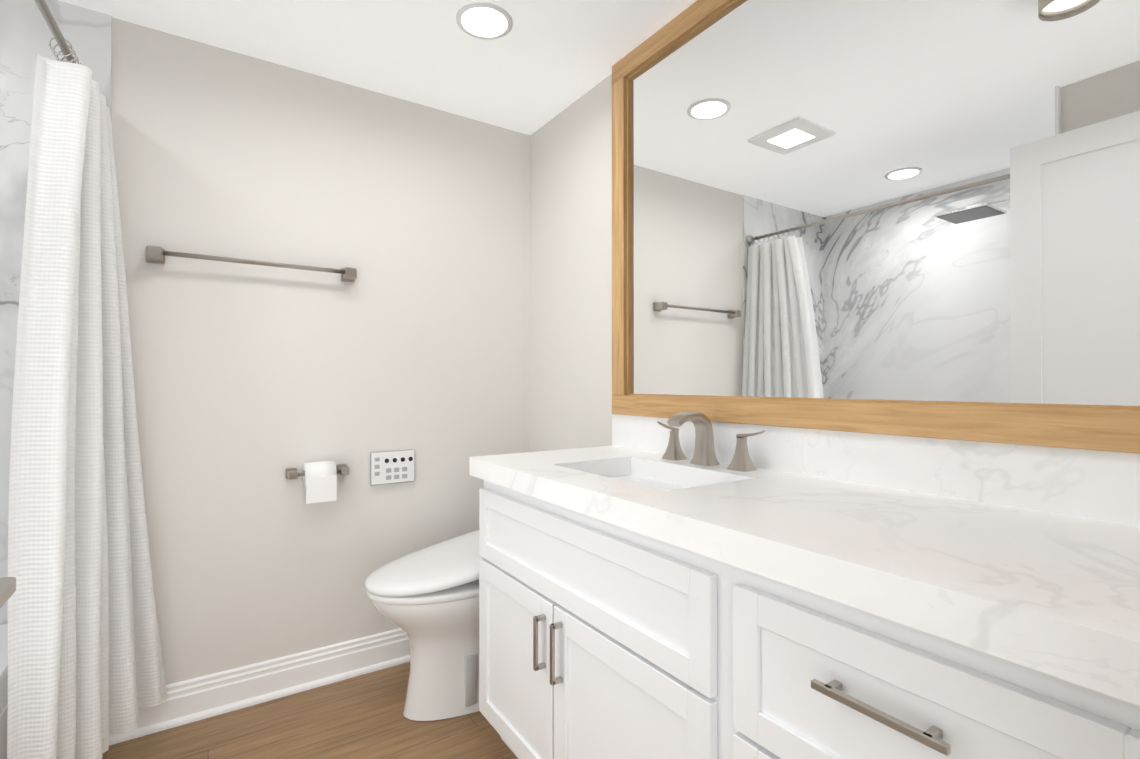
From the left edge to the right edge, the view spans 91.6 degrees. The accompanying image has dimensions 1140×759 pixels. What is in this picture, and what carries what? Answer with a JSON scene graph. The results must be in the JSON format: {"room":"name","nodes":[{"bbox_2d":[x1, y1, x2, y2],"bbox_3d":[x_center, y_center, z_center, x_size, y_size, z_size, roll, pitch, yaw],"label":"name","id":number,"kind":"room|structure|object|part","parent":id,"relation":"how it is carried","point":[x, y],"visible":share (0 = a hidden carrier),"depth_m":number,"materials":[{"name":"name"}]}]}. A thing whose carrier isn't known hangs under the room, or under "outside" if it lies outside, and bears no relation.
{"room":"bathroom","nodes":[
{"label":"bathroom","id":0,"kind":"room"},
{"bbox_2d":[7,0,167,758],"bbox_3d":[-1.101,0.056,1.195,0.323,2.057,1.591,0,0,-33],"label":"shower curtain","id":1,"kind":"object","parent":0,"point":[86,676],"visible":1,"depth_m":1.53,"materials":[{"name":"white fabric"}]},
{"bbox_3d":[-1.179,-0.938,1.149,0.135,0.070,1.591,0,0,-33],"label":"rod","id":2,"kind":"part","parent":1,"relation":"part of","materials":[{"name":"silver metal"}]},
{"bbox_2d":[102,662,517,758],"bbox_3d":[-0.410,1.257,0.780,2.730,0.100,3.258,0,0,-33],"label":"floor","id":3,"kind":"structure","parent":0,"point":[361,717],"depth_m":1.91,"materials":[{"name":"brown wood"}]},
{"bbox_2d":[0,623,7,758],"bbox_3d":[-1.542,0.976,0.896,0.740,0.456,1.590,0,0,-33],"label":"bathtub","id":4,"kind":"object","parent":3,"relation":"on","point":[3,684],"visible":0.12,"depth_m":1.43,"materials":[{"name":"white plastic"}]},
{"bbox_2d":[364,530,482,720],"bbox_3d":[-0.344,0.788,2.171,0.880,0.850,0.440,0,0,-33],"label":"toilet","id":5,"kind":"object","parent":3,"relation":"on","point":[426,599],"visible":0.48,"depth_m":1.98,"materials":[{"name":"white ceramic"}]},
{"bbox_3d":[-0.364,0.683,2.159,0.833,0.155,0.430,0,0,-33],"label":"seat","id":6,"kind":"part","parent":5,"relation":"part of","materials":[{"name":"white plastic"}]},
{"bbox_2d":[469,471,1139,758],"bbox_3d":[0.374,0.762,1.319,0.628,0.897,1.610,0,0,-33],"label":"bathroom vanity","id":7,"kind":"object","parent":3,"relation":"on","point":[690,585],"depth_m":1.00,"materials":[{"name":"painted wood"},{"name":"quartz"},{"name":"brushed nickel"}]},
{"bbox_2d":[469,443,1139,690],"bbox_3d":[0.381,0.283,1.320,0.618,0.060,1.655,0,0,-33],"label":"countertop","id":8,"kind":"structure","parent":7,"relation":"on","point":[1053,586],"depth_m":0.87,"materials":[{"name":"white stone"}]},
{"bbox_2d":[597,471,696,486],"bbox_3d":[0.212,0.380,1.553,0.322,0.155,0.513,0,0,-33],"label":"sink","id":9,"kind":"object","parent":8,"relation":"in","point":[637,476],"depth_m":1.74,"materials":[{"name":"white ceramic"}]},
{"bbox_2d":[653,411,768,470],"bbox_3d":[0.369,0.176,1.654,0.172,0.159,0.423,0,0,-33],"label":"faucet","id":10,"kind":"object","parent":8,"relation":"on","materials":[{"name":"silver metal"}]},
{"bbox_2d":[111,17,529,684],"bbox_3d":[-1.282,-0.004,2.105,2.730,2.440,0.100,0,0,-33],"label":"wall","id":11,"kind":"structure","parent":0,"point":[253,383],"depth_m":2.19,"materials":[{"name":"white paint"}]},
{"bbox_2d":[0,0,111,623],"bbox_3d":[-1.926,-0.008,1.612,0.910,2.440,0.012,0,0,-33],"label":"wall tile","id":12,"kind":"structure","parent":11,"relation":"attached to","point":[26,35],"depth_m":1.74,"materials":[{"name":"stone"}]},
{"bbox_2d":[146,245,356,281],"bbox_3d":[-1.164,-0.431,2.084,0.690,0.054,0.068,0,0,-33],"label":"towel rail","id":13,"kind":"object","parent":11,"relation":"attached to","point":[156,254],"visible":1,"depth_m":2.03,"materials":[{"name":"silver metal"}]},
{"bbox_2d":[109,628,410,744],"bbox_3d":[-0.866,1.146,2.295,1.620,0.141,0.030,0,0,-33],"label":"baseboard","id":14,"kind":"structure","parent":11,"relation":"attached to","point":[201,698],"depth_m":2.11,"materials":[{"name":"white wood"}]},
{"bbox_2d":[285,461,348,503],"bbox_3d":[-0.983,0.397,2.174,0.226,0.149,0.109,0,0,-33],"label":"paper holder","id":15,"kind":"object","parent":11,"relation":"attached to","point":[319,479],"visible":1,"depth_m":2.13,"materials":[{"name":"white paper"}]},
{"bbox_2d":[370,449,414,485],"bbox_3d":[-0.759,0.375,2.377,0.187,0.140,0.018,0,0,-33],"label":"remote","id":16,"kind":"object","parent":11,"relation":"attached to","point":[391,467],"visible":1,"depth_m":2.37,"materials":[{"name":"grey plastic"}]},
{"bbox_2d":[60,0,696,134],"bbox_3d":[-0.410,-1.283,0.797,2.730,0.100,3.258,0,0,-33],"label":"ceiling","id":17,"kind":"structure","parent":0,"point":[541,63],"depth_m":2.01,"materials":[{"name":"white paint"}]},
{"bbox_2d":[456,2,512,39],"bbox_3d":[-0.292,-1.222,1.895,0.191,0.006,0.191,0,0,-33],"label":"recessed light","id":18,"kind":"object","parent":17,"relation":"in","point":[485,20],"visible":1,"depth_m":1.88,"materials":[{"name":"white"}]},
{"bbox_2d":[530,74,611,451],"bbox_3d":[0.714,-0.009,1.473,0.100,2.440,3.158,0,0,-33],"label":"wall","id":19,"kind":"structure","parent":0,"point":[571,276],"depth_m":2.45,"materials":[{"name":"white paint"}]},
{"bbox_2d":[612,0,1139,453],"bbox_3d":[0.619,-0.548,1.497,0.034,1.355,1.607,0,0,-33],"label":"mirror","id":20,"kind":"object","parent":19,"relation":"attached to","point":[916,218],"visible":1,"depth_m":1.31,"materials":[{"name":"clear glass"}]},
{"bbox_2d":[613,414,1139,522],"bbox_3d":[0.630,0.192,1.486,0.020,0.124,1.655,0,0,-33],"label":"backsplash","id":21,"kind":"structure","parent":19,"relation":"attached to","point":[1096,484],"depth_m":1.17,"materials":[{"name":"white stone"}]},
{"bbox_3d":[-0.693,-0.021,-0.369,0.980,2.440,1.440,0,0,-33],"label":"wall","id":22,"kind":"structure","parent":0,"visible":0},
{"bbox_2d":[0,577,15,607],"bbox_3d":[-0.481,0.085,0.308,0.102,2.221,0.865,0,0,-33],"label":"door","id":23,"kind":"structure","parent":22,"relation":"in","point":[7,587],"depth_m":0.62,"materials":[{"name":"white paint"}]}
]}

